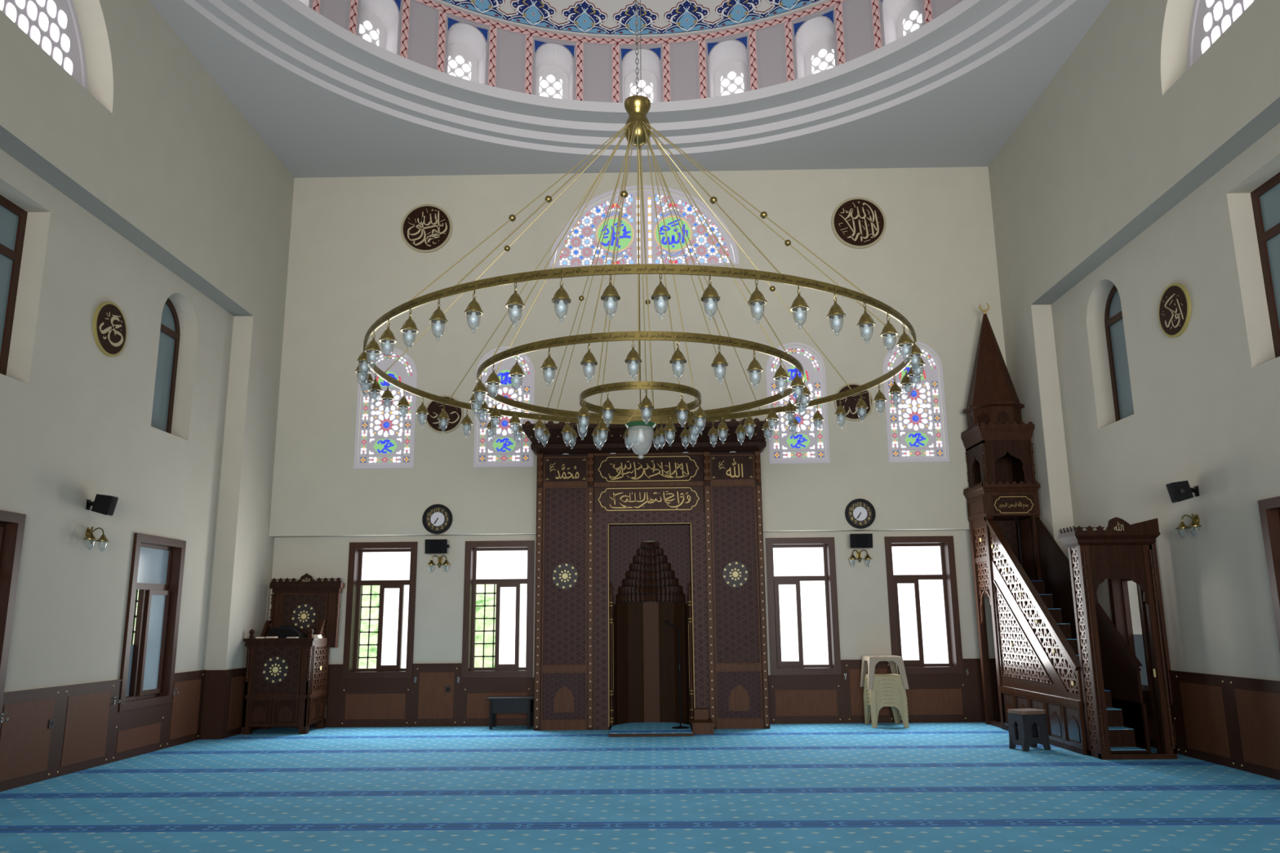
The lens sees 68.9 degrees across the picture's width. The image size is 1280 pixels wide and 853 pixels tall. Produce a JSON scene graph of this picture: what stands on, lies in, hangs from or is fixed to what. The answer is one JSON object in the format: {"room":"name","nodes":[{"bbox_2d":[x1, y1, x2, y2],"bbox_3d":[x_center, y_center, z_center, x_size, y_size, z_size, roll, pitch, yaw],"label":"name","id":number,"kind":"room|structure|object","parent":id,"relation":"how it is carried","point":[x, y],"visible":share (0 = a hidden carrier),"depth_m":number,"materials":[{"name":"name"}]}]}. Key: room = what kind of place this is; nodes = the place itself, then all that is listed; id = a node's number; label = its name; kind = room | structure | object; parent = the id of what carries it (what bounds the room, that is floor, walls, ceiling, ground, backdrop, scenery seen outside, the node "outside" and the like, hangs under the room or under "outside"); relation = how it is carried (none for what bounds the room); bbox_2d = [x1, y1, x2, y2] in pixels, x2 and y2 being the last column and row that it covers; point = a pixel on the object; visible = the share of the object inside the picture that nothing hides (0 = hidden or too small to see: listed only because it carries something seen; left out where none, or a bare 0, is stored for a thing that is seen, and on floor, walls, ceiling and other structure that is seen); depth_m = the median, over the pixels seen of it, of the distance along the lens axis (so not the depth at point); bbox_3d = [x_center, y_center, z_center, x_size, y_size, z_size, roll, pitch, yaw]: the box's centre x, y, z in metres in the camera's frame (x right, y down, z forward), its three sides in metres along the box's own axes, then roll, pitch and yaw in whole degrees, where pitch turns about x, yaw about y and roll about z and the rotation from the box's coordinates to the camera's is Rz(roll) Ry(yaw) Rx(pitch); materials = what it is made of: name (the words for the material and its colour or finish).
{"room":"mosque","nodes":[
{"label":"mosque","id":0,"kind":"room"},
{"bbox_2d":[0,148,233,692],"bbox_3d":[-5.740,-0.429,4.256,0.270,5.470,15.975,-1,-12,1],"label":"wall","id":1,"kind":"structure","parent":0,"point":[75,418],"depth_m":9.39,"materials":[{"name":"paint"}]},
{"bbox_2d":[0,711,8,722],"bbox_3d":[-5.462,2.503,8.025,0.063,0.087,0.032,-1,-12,1],"label":"coat hook","id":2,"kind":"object","parent":1,"relation":"attached to","point":[2,714],"visible":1,"depth_m":8.02,"materials":[{"name":"silver metal"}]},
{"bbox_2d":[0,510,26,723],"bbox_3d":[-5.580,1.595,7.637,0.165,1.870,1.080,-1,-12,1],"label":"window","id":3,"kind":"structure","parent":1,"relation":"in","point":[12,524],"depth_m":8.16,"materials":[{"name":"brown wood"}]},
{"bbox_2d":[0,195,27,375],"bbox_3d":[-5.815,-1.415,7.598,0.050,1.675,2.120,-1,-12,1],"label":"window","id":4,"kind":"structure","parent":1,"relation":"in","point":[13,219],"depth_m":8.55,"materials":[{"name":"brown wood"}]},
{"bbox_2d":[48,718,55,728],"bbox_3d":[-5.472,2.763,8.676,0.010,0.080,0.080,-1,-12,1],"label":"wall socket","id":5,"kind":"object","parent":1,"relation":"attached to","point":[51,722],"visible":1,"depth_m":8.67,"materials":[{"name":"black plastic"}]},
{"bbox_2d":[83,526,109,550],"bbox_3d":[-5.436,1.123,9.305,0.157,0.242,0.334,-1,-12,1],"label":"wall sconce","id":6,"kind":"object","parent":1,"relation":"attached to","point":[90,536],"visible":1,"depth_m":9.29,"materials":[{"name":"gold metal"}]},
{"bbox_2d":[85,493,118,515],"bbox_3d":[-5.367,0.790,9.340,0.318,0.229,0.295,-1,-12,1],"label":"loudspeaker","id":7,"kind":"object","parent":1,"relation":"attached to","point":[104,504],"visible":1,"depth_m":9.21,"materials":[{"name":"black plastic"}]},
{"bbox_2d":[107,497,118,515],"bbox_3d":[-5.275,0.798,9.354,0.066,0.203,0.311,5,-13,-24],"label":"grille","id":8,"kind":"object","parent":7,"relation":"attached to","point":[112,501],"depth_m":9.24,"materials":[{"name":"black fabric"}]},
{"bbox_2d":[92,302,127,356],"bbox_3d":[-5.517,-1.013,9.721,0.036,0.570,0.570,-1,-12,1],"label":"medallion","id":9,"kind":"object","parent":1,"relation":"attached to","point":[108,324],"visible":1,"depth_m":9.68,"materials":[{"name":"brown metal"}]},
{"bbox_2d":[113,695,120,704],"bbox_3d":[-5.434,2.844,9.700,0.063,0.087,0.032,-1,-12,1],"label":"coat hook","id":10,"kind":"object","parent":1,"relation":"attached to","point":[114,698],"visible":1,"depth_m":9.69,"materials":[{"name":"silver metal"}]},
{"bbox_2d":[0,667,260,791],"bbox_3d":[-5.427,1.961,4.370,0.292,0.829,17.175,-1,-12,1],"label":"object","id":11,"kind":"structure","parent":1,"relation":"attached to","point":[90,731],"depth_m":9.43,"materials":[{"name":"brown wood"}]},
{"bbox_2d":[118,533,186,711],"bbox_3d":[-5.619,2.184,10.488,0.338,1.870,1.080,-1,-12,1],"label":"window","id":12,"kind":"structure","parent":1,"relation":"in","point":[147,673],"depth_m":10.61,"materials":[{"name":"clear glass"}]},
{"bbox_2d":[151,297,180,433],"bbox_3d":[-5.756,-0.750,11.106,0.053,1.710,0.860,-1,-12,1],"label":"window","id":13,"kind":"structure","parent":1,"relation":"in","point":[170,333],"depth_m":11.32,"materials":[{"name":"grey glass"}]},
{"bbox_2d":[0,0,293,670],"bbox_3d":[-5.609,-1.546,5.110,0.536,8.000,17.200,-1,-12,1],"label":"wall","id":14,"kind":"structure","parent":0,"point":[154,149],"depth_m":11.07,"materials":[{"name":"beige paint"}]},
{"bbox_2d":[0,0,88,91],"bbox_3d":[-5.610,-4.106,8.140,0.040,1.400,2.800,-1,-12,1],"label":"window","id":15,"kind":"structure","parent":14,"relation":"in","point":[54,25],"depth_m":8.92,"materials":[{"name":"grey glass"}]},
{"bbox_2d":[148,0,1110,177],"bbox_3d":[-0.147,-5.552,5.744,10.467,0.001,17.000,-1,-12,1],"label":"ceiling","id":16,"kind":"structure","parent":0,"point":[314,131],"depth_m":12.85,"materials":[{"name":"grey paint"}]},
{"bbox_2d":[183,0,1076,155],"bbox_3d":[-0.051,-5.022,8.547,10.272,0.094,10.272,-1,-12,1],"label":"trim","id":17,"kind":"structure","parent":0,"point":[205,7],"depth_m":12.30,"materials":[{"name":"grey paint"}]},
{"bbox_2d":[431,0,829,38],"bbox_3d":[-0.086,-8.636,9.294,9.789,4.146,9.789,-1,-12,1],"label":"ceiling","id":18,"kind":"structure","parent":0,"point":[615,19],"depth_m":13.47,"materials":[{"name":"multicoloured paint"}]},
{"bbox_2d":[355,0,925,450],"bbox_3d":[-0.044,-5.167,8.577,4.466,11.086,4.455,-1,-12,1],"label":"chandelier","id":19,"kind":"object","parent":18,"relation":"hanging from","point":[637,129],"visible":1,"depth_m":7.13,"materials":[{"name":"gold metal"}]},
{"bbox_2d":[208,0,1053,145],"bbox_3d":[-0.052,-5.126,8.569,9.998,0.118,9.998,-1,-12,1],"label":"trim","id":20,"kind":"structure","parent":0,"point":[236,10],"depth_m":12.29,"materials":[{"name":"grey paint"}]},
{"bbox_2d":[268,529,995,717],"bbox_3d":[0.060,2.802,13.034,10.467,2.584,0.260,-1,-12,1],"label":"wall","id":21,"kind":"structure","parent":0,"point":[864,622],"depth_m":13.01,"materials":[{"name":"paint"}]},
{"bbox_2d":[342,542,417,679],"bbox_3d":[-3.612,2.583,13.169,0.960,1.865,0.388,-1,-12,1],"label":"window","id":22,"kind":"structure","parent":21,"relation":"in","point":[390,566],"depth_m":13.14,"materials":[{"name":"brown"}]},
{"bbox_2d":[424,539,448,553],"bbox_3d":[-2.825,1.684,13.039,0.320,0.200,0.280,-1,-12,1],"label":"loudspeaker","id":23,"kind":"object","parent":21,"relation":"attached to","point":[432,546],"visible":1,"depth_m":12.92,"materials":[{"name":"black plastic"}]},
{"bbox_2d":[426,555,450,570],"bbox_3d":[-2.812,1.922,13.050,0.334,0.242,0.157,-1,-12,1],"label":"wall sconce","id":24,"kind":"object","parent":21,"relation":"attached to","point":[440,559],"visible":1,"depth_m":13.05,"materials":[{"name":"gold metal"}]},
{"bbox_2d":[444,686,451,692],"bbox_3d":[-2.625,3.593,12.750,0.080,0.080,0.010,-1,-12,1],"label":"wall socket","id":25,"kind":"object","parent":21,"relation":"attached to","point":[447,689],"visible":1,"depth_m":12.75,"materials":[{"name":"black plastic"}]},
{"bbox_2d":[461,540,534,677],"bbox_3d":[-1.965,2.563,13.146,0.975,1.865,0.388,-1,-12,1],"label":"window","id":26,"kind":"structure","parent":21,"relation":"in","point":[508,565],"depth_m":13.12,"materials":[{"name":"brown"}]},
{"bbox_2d":[270,658,1000,727],"bbox_3d":[0.066,3.632,12.714,10.467,0.829,0.030,-1,-12,1],"label":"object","id":27,"kind":"structure","parent":21,"relation":"attached to","point":[931,697],"depth_m":12.69,"materials":[{"name":"brown wood"}]},
{"bbox_2d":[765,537,841,675],"bbox_3d":[2.256,2.499,13.031,0.960,1.865,0.275,-1,-12,1],"label":"window","id":28,"kind":"structure","parent":21,"relation":"in","point":[804,639],"depth_m":13.06,"materials":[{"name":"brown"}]},
{"bbox_2d":[848,549,872,566],"bbox_3d":[3.061,1.834,12.970,0.334,0.242,0.157,-1,-12,1],"label":"wall sconce","id":29,"kind":"object","parent":21,"relation":"attached to","point":[858,553],"visible":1,"depth_m":12.97,"materials":[{"name":"gold metal"}]},
{"bbox_2d":[849,533,872,547],"bbox_3d":[3.061,1.595,12.959,0.320,0.200,0.280,-1,-12,1],"label":"loudspeaker","id":30,"kind":"object","parent":21,"relation":"attached to","point":[856,540],"visible":1,"depth_m":12.84,"materials":[{"name":"black plastic"}]},
{"bbox_2d":[884,535,964,674],"bbox_3d":[3.918,2.478,13.008,0.955,1.865,0.275,-1,-12,1],"label":"window","id":31,"kind":"structure","parent":21,"relation":"in","point":[925,630],"depth_m":13.04,"materials":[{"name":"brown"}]},
{"bbox_2d":[308,0,963,102],"bbox_3d":[-0.060,-6.018,8.753,9.560,1.311,9.560,-3,-12,10],"label":"wall","id":32,"kind":"structure","parent":0,"point":[424,26],"depth_m":13.07,"materials":[{"name":"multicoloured paint"}]},
{"bbox_2d":[299,0,309,6],"bbox_3d":[-4.302,-5.377,11.217,0.348,1.034,0.630,-7,-14,30],"label":"window","id":33,"kind":"structure","parent":32,"relation":"in","point":[304,2],"depth_m":11.34,"materials":[{"name":"white glass"}]},
{"bbox_2d":[359,0,398,53],"bbox_3d":[-3.500,-5.180,12.209,0.630,1.034,0.348,11,-16,-43],"label":"window","id":34,"kind":"structure","parent":32,"relation":"in","point":[379,19],"depth_m":12.37,"materials":[{"name":"grey paint"}]},
{"bbox_2d":[447,23,485,84],"bbox_3d":[-2.463,-5.034,12.964,0.630,1.034,0.348,6,-13,-29],"label":"window","id":35,"kind":"structure","parent":32,"relation":"in","point":[466,44],"depth_m":13.10,"materials":[{"name":"grey paint"}]},
{"bbox_2d":[535,44,573,99],"bbox_3d":[-1.262,-4.949,13.431,0.630,1.034,0.348,2,-12,-14],"label":"window","id":36,"kind":"structure","parent":32,"relation":"in","point":[553,62],"depth_m":13.56,"materials":[{"name":"white glass"}]},
{"bbox_2d":[239,0,1022,131],"bbox_3d":[-0.053,-5.241,8.592,9.628,0.117,9.628,-1,-12,1],"label":"trim","id":37,"kind":"structure","parent":32,"relation":"attached to","point":[278,13],"depth_m":12.28,"materials":[{"name":"grey paint"}]},
{"bbox_2d":[282,0,980,112],"bbox_3d":[-0.054,-5.371,8.619,9.600,0.149,9.600,-1,-12,1],"label":"trim","id":38,"kind":"structure","parent":32,"relation":"attached to","point":[297,5],"depth_m":12.32,"materials":[{"name":"grey paint"}]},
{"bbox_2d":[622,48,660,102],"bbox_3d":[0.021,-4.931,13.578,0.630,1.034,0.348,-1,-12,1],"label":"window","id":39,"kind":"structure","parent":32,"relation":"in","point":[650,64],"depth_m":13.72,"materials":[{"name":"white glass"}]},
{"bbox_2d":[709,40,747,97],"bbox_3d":[1.298,-4.981,13.395,0.630,1.034,0.348,-4,-12,15],"label":"window","id":40,"kind":"structure","parent":32,"relation":"in","point":[727,60],"depth_m":13.53,"materials":[{"name":"grey paint"}]},
{"bbox_2d":[795,17,835,79],"bbox_3d":[2.483,-5.096,12.895,0.630,1.034,0.348,-7,-14,30],"label":"window","id":41,"kind":"structure","parent":32,"relation":"in","point":[815,47],"depth_m":13.03,"materials":[{"name":"grey paint"}]},
{"bbox_2d":[882,0,922,44],"bbox_3d":[3.494,-5.267,12.111,0.348,1.034,0.630,11,-16,-43],"label":"window","id":42,"kind":"structure","parent":32,"relation":"in","point":[901,18],"depth_m":12.30,"materials":[{"name":"grey paint"}]},
{"bbox_2d":[268,166,1006,537],"bbox_3d":[0.019,-1.152,13.666,10.467,5.416,0.300,-1,-12,1],"label":"wall","id":43,"kind":"structure","parent":0,"point":[350,263],"depth_m":13.59,"materials":[{"name":"beige paint"}]},
{"bbox_2d":[353,347,417,468],"bbox_3d":[-3.639,-0.269,13.414,0.850,1.770,0.067,-1,-12,1],"label":"window","id":44,"kind":"structure","parent":43,"relation":"in","point":[385,441],"depth_m":13.38,"materials":[{"name":"multicoloured glass"}]},
{"bbox_2d":[400,204,452,253],"bbox_3d":[-3.184,-2.959,13.921,0.770,0.770,0.036,-1,-12,1],"label":"medallion","id":45,"kind":"object","parent":43,"relation":"attached to","point":[425,228],"visible":1,"depth_m":13.90,"materials":[{"name":"brown wood"}]},
{"bbox_2d":[422,504,453,533],"bbox_3d":[-2.829,1.294,13.030,0.416,0.416,0.050,-1,-12,1],"label":"wall clock","id":46,"kind":"object","parent":43,"relation":"attached to","point":[437,518],"visible":1,"depth_m":13.03,"materials":[{"name":"black plastic"}]},
{"bbox_2d":[424,395,463,433],"bbox_3d":[-2.803,-0.176,13.340,0.556,0.556,0.036,-1,-12,1],"label":"medallion","id":47,"kind":"object","parent":43,"relation":"attached to","point":[455,415],"visible":0.75,"depth_m":13.32,"materials":[{"name":"brown wood"}]},
{"bbox_2d":[473,346,534,467],"bbox_3d":[-1.939,-0.290,13.390,0.850,1.770,0.067,-1,-12,1],"label":"window","id":48,"kind":"structure","parent":43,"relation":"in","point":[503,451],"depth_m":13.35,"materials":[{"name":"multicoloured glass"}]},
{"bbox_2d":[549,185,739,267],"bbox_3d":[0.060,-2.991,13.914,2.800,1.285,0.067,-1,-12,1],"label":"window","id":49,"kind":"structure","parent":43,"relation":"in","point":[580,250],"depth_m":13.89,"materials":[{"name":"multicoloured glass"}]},
{"bbox_2d":[765,342,830,463],"bbox_3d":[2.240,-0.342,13.331,0.850,1.770,0.067,-1,-12,1],"label":"window","id":50,"kind":"structure","parent":43,"relation":"in","point":[808,446],"depth_m":13.29,"materials":[{"name":"multicoloured glass"}]},
{"bbox_2d":[834,382,873,421],"bbox_3d":[3.044,-0.350,13.279,0.550,0.550,0.036,-1,-12,1],"label":"medallion","id":51,"kind":"object","parent":43,"relation":"attached to","point":[849,403],"visible":0.66,"depth_m":13.27,"materials":[{"name":"brown wood"}]},
{"bbox_2d":[831,196,886,248],"bbox_3d":[3.244,-3.021,13.827,0.810,0.810,0.036,-1,-12,1],"label":"medallion","id":52,"kind":"object","parent":43,"relation":"attached to","point":[857,222],"visible":1,"depth_m":13.81,"materials":[{"name":"brown wood"}]},
{"bbox_2d":[844,498,875,528],"bbox_3d":[3.057,1.210,12.950,0.416,0.416,0.050,-1,-12,1],"label":"wall clock","id":53,"kind":"object","parent":43,"relation":"attached to","point":[860,513],"visible":1,"depth_m":12.95,"materials":[{"name":"black plastic"}]},
{"bbox_2d":[882,341,949,462],"bbox_3d":[3.915,-0.363,13.307,0.850,1.770,0.067,-1,-12,1],"label":"window","id":54,"kind":"structure","parent":43,"relation":"in","point":[914,428],"depth_m":13.28,"materials":[{"name":"multicoloured glass"}]},
{"bbox_2d":[0,721,1279,852],"bbox_3d":[-0.070,2.303,4.224,11.000,0.001,17.200,-1,-12,1],"label":"floor","id":55,"kind":"structure","parent":0,"point":[890,787],"depth_m":7.44,"materials":[{"name":"blue carpet"}]},
{"bbox_2d":[240,573,344,734],"bbox_3d":[-4.637,2.994,12.467,1.050,2.065,0.725,-1,-12,1],"label":"lectern","id":56,"kind":"object","parent":55,"relation":"on","point":[286,679],"visible":0.98,"depth_m":12.16,"materials":[{"name":"brown wood"}]},
{"bbox_2d":[265,635,278,638],"bbox_3d":[-4.838,2.769,12.254,0.130,0.024,0.100,-1,-12,3],"label":"book","id":57,"kind":"object","parent":56,"relation":"on","point":[269,637],"visible":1,"depth_m":12.21,"materials":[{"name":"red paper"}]},
{"bbox_2d":[267,625,306,638],"bbox_3d":[-4.743,2.825,12.537,0.487,0.307,0.340,-1,-12,1],"label":"robe","id":58,"kind":"object","parent":56,"relation":"on","point":[285,631],"visible":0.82,"depth_m":12.42,"materials":[{"name":"black fabric"}]},
{"bbox_2d":[486,695,533,728],"bbox_3d":[-1.716,3.815,12.445,0.620,0.395,0.340,-1,-12,1],"label":"bench","id":59,"kind":"object","parent":55,"relation":"on","point":[498,704],"visible":0.97,"depth_m":12.32,"materials":[{"name":"black wood"}]},
{"bbox_2d":[521,417,773,734],"bbox_3d":[0.126,1.934,12.474,3.410,4.055,1.115,-1,-12,1],"label":"niche","id":60,"kind":"object","parent":55,"relation":"on","point":[704,574],"visible":0.93,"depth_m":12.60,"materials":[{"name":"brown wood"}]},
{"bbox_2d":[608,722,693,737],"bbox_3d":[0.143,3.876,11.953,1.030,0.039,1.260,-1,-12,1],"label":"step","id":61,"kind":"structure","parent":55,"relation":"on","point":[631,729],"depth_m":11.64,"materials":[{"name":"blue carpet"}]},
{"bbox_2d":[664,620,689,728],"bbox_3d":[0.486,3.176,12.009,0.281,1.347,0.229,-5,-13,21],"label":"microphone stand","id":62,"kind":"object","parent":61,"relation":"on","point":[680,726],"visible":1,"depth_m":11.97,"materials":[{"name":"black metal"}]},
{"bbox_2d":[864,701,909,728],"bbox_3d":[3.232,3.771,12.270,0.470,0.314,0.470,-1,-12,1],"label":"plastic stool","id":63,"kind":"object","parent":55,"relation":"on","point":[895,708],"visible":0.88,"depth_m":12.41,"materials":[{"name":"beige plastic"}]},
{"bbox_2d":[864,697,908,724],"bbox_3d":[3.231,3.724,12.280,0.470,0.314,0.470,-1,-12,1],"label":"plastic stool","id":64,"kind":"object","parent":63,"relation":"on","point":[884,700],"visible":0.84,"depth_m":12.10,"materials":[{"name":"beige plastic"}]},
{"bbox_2d":[864,693,908,719],"bbox_3d":[3.231,3.677,12.290,0.470,0.314,0.470,-1,-12,1],"label":"plastic stool","id":65,"kind":"object","parent":64,"relation":"on","point":[884,696],"visible":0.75,"depth_m":12.11,"materials":[{"name":"beige plastic"}]},
{"bbox_2d":[863,689,908,715],"bbox_3d":[3.230,3.630,12.299,0.470,0.314,0.470,-1,-12,1],"label":"plastic stool","id":66,"kind":"object","parent":65,"relation":"on","point":[905,713],"visible":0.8,"depth_m":12.12,"materials":[{"name":"beige plastic"}]},
{"bbox_2d":[863,686,907,712],"bbox_3d":[3.230,3.583,12.309,0.470,0.314,0.470,-1,-12,1],"label":"plastic stool","id":67,"kind":"object","parent":66,"relation":"on","point":[883,689],"visible":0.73,"depth_m":12.13,"materials":[{"name":"beige plastic"}]},
{"bbox_2d":[863,682,907,708],"bbox_3d":[3.229,3.536,12.319,0.470,0.314,0.470,-1,-12,1],"label":"plastic stool","id":68,"kind":"object","parent":67,"relation":"on","point":[883,685],"visible":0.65,"depth_m":12.14,"materials":[{"name":"beige plastic"}]},
{"bbox_2d":[863,679,907,704],"bbox_3d":[3.229,3.489,12.328,0.470,0.314,0.470,-1,-12,1],"label":"plastic stool","id":69,"kind":"object","parent":68,"relation":"on","point":[872,702],"visible":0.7,"depth_m":12.15,"materials":[{"name":"beige plastic"}]},
{"bbox_2d":[862,673,906,700],"bbox_3d":[3.228,3.442,12.338,0.470,0.314,0.470,-1,-12,1],"label":"plastic stool","id":70,"kind":"object","parent":69,"relation":"on","point":[877,677],"visible":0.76,"depth_m":12.16,"materials":[{"name":"beige plastic"}]},
{"bbox_2d":[859,655,908,689],"bbox_3d":[3.227,3.258,12.386,0.524,0.410,0.524,-1,-12,1],"label":"plastic stool","id":71,"kind":"object","parent":70,"relation":"on","point":[869,662],"visible":0.91,"depth_m":12.21,"materials":[{"name":"beige plastic"}]},
{"bbox_2d":[1007,708,1051,751],"bbox_3d":[4.163,3.249,10.004,0.350,0.405,0.270,3,-12,-17],"label":"folding stool","id":72,"kind":"object","parent":55,"relation":"on","point":[1026,735],"visible":1,"depth_m":9.92,"materials":[{"name":"grey plastic"}]},
{"bbox_2d":[960,302,1177,759],"bbox_3d":[4.918,0.798,11.338,0.892,5.730,3.328,-1,-12,1],"label":"pulpit","id":73,"kind":"object","parent":55,"relation":"on","point":[1058,652],"visible":1,"depth_m":10.90,"materials":[{"name":"brown wood"}]},
{"bbox_2d":[1014,516,1022,567],"bbox_3d":[5.036,1.596,12.352,0.180,0.894,0.180,-1,-12,1],"label":"microphone stand","id":74,"kind":"object","parent":73,"relation":"on","point":[1015,517],"visible":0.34,"depth_m":12.37,"materials":[{"name":"black metal"}]},
{"bbox_2d":[988,0,1279,560],"bbox_3d":[5.393,-1.683,4.955,0.537,8.000,17.200,-1,-12,1],"label":"wall","id":75,"kind":"structure","parent":0,"point":[1122,133],"depth_m":10.47,"materials":[{"name":"beige paint"}]},
{"bbox_2d":[1186,0,1254,70],"bbox_3d":[5.415,-4.244,7.985,0.040,1.400,2.800,-1,-12,1],"label":"window","id":76,"kind":"structure","parent":75,"relation":"in","point":[1210,19],"depth_m":8.90,"materials":[{"name":"grey glass"}]},
{"bbox_2d":[1051,123,1279,680],"bbox_3d":[5.528,-0.570,4.098,0.270,5.470,15.975,-1,-12,1],"label":"wall","id":77,"kind":"structure","parent":0,"point":[1206,399],"depth_m":9.18,"materials":[{"name":"paint"}]},
{"bbox_2d":[1104,284,1133,421],"bbox_3d":[5.729,-0.894,10.945,0.053,1.710,0.860,-1,-12,1],"label":"window","id":78,"kind":"structure","parent":77,"relation":"in","point":[1113,321],"depth_m":11.18,"materials":[{"name":"grey glass"}]},
{"bbox_2d":[1107,542,1173,702],"bbox_3d":[5.647,2.044,10.330,0.338,1.870,1.080,-1,-12,1],"label":"window","id":79,"kind":"structure","parent":77,"relation":"in","point":[1117,588],"depth_m":10.65,"materials":[{"name":"clear glass"}]},
{"bbox_2d":[1158,283,1191,337],"bbox_3d":[5.443,-1.183,9.508,0.036,0.550,0.550,-1,-12,1],"label":"medallion","id":80,"kind":"object","parent":77,"relation":"attached to","point":[1175,304],"visible":1,"depth_m":9.47,"materials":[{"name":"brown wood"}]},
{"bbox_2d":[1165,480,1199,502],"bbox_3d":[5.301,0.640,9.155,0.321,0.229,0.267,11,-16,-43],"label":"loudspeaker","id":81,"kind":"object","parent":77,"relation":"attached to","point":[1178,491],"visible":1,"depth_m":9.06,"materials":[{"name":"black plastic"}]},
{"bbox_2d":[1165,484,1176,502],"bbox_3d":[5.238,0.657,9.209,0.066,0.203,0.311,-6,-13,25],"label":"grille","id":82,"kind":"object","parent":81,"relation":"attached to","point":[1171,488],"depth_m":9.09,"materials":[{"name":"black fabric"}]},
{"bbox_2d":[1175,513,1201,539],"bbox_3d":[5.405,0.980,9.164,0.157,0.242,0.334,-1,-12,1],"label":"wall sconce","id":83,"kind":"object","parent":77,"relation":"attached to","point":[1195,522],"visible":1,"depth_m":9.15,"materials":[{"name":"gold metal"}]},
{"bbox_2d":[1142,670,1279,780],"bbox_3d":[5.400,1.704,3.631,0.030,0.829,15.975,-1,-12,1],"label":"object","id":84,"kind":"structure","parent":77,"relation":"attached to","point":[1227,721],"depth_m":8.71,"materials":[{"name":"brown wood"}]},
{"bbox_2d":[1250,172,1279,358],"bbox_3d":[5.673,-1.559,7.437,0.050,1.675,2.120,-1,-12,1],"label":"window","id":85,"kind":"structure","parent":77,"relation":"in","point":[1265,199],"depth_m":8.38,"materials":[{"name":"brown wood"}]},
{"bbox_2d":[1257,496,1279,653],"bbox_3d":[5.513,1.457,7.481,0.165,1.870,1.080,-1,-12,1],"label":"window","id":86,"kind":"structure","parent":77,"relation":"in","point":[1268,508],"depth_m":8.04,"materials":[{"name":"brown wood"}]},
{"label":"outside","id":87,"kind":"structure","parent":0,"visible":0},
{"bbox_2d":[130,584,520,668],"bbox_3d":[-1.548,2.490,12.788,21.200,4.075,16.000,-1,-12,1],"label":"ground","id":88,"kind":"structure","parent":87,"point":[489,611],"depth_m":16.91,"materials":[{"name":"green plant"}]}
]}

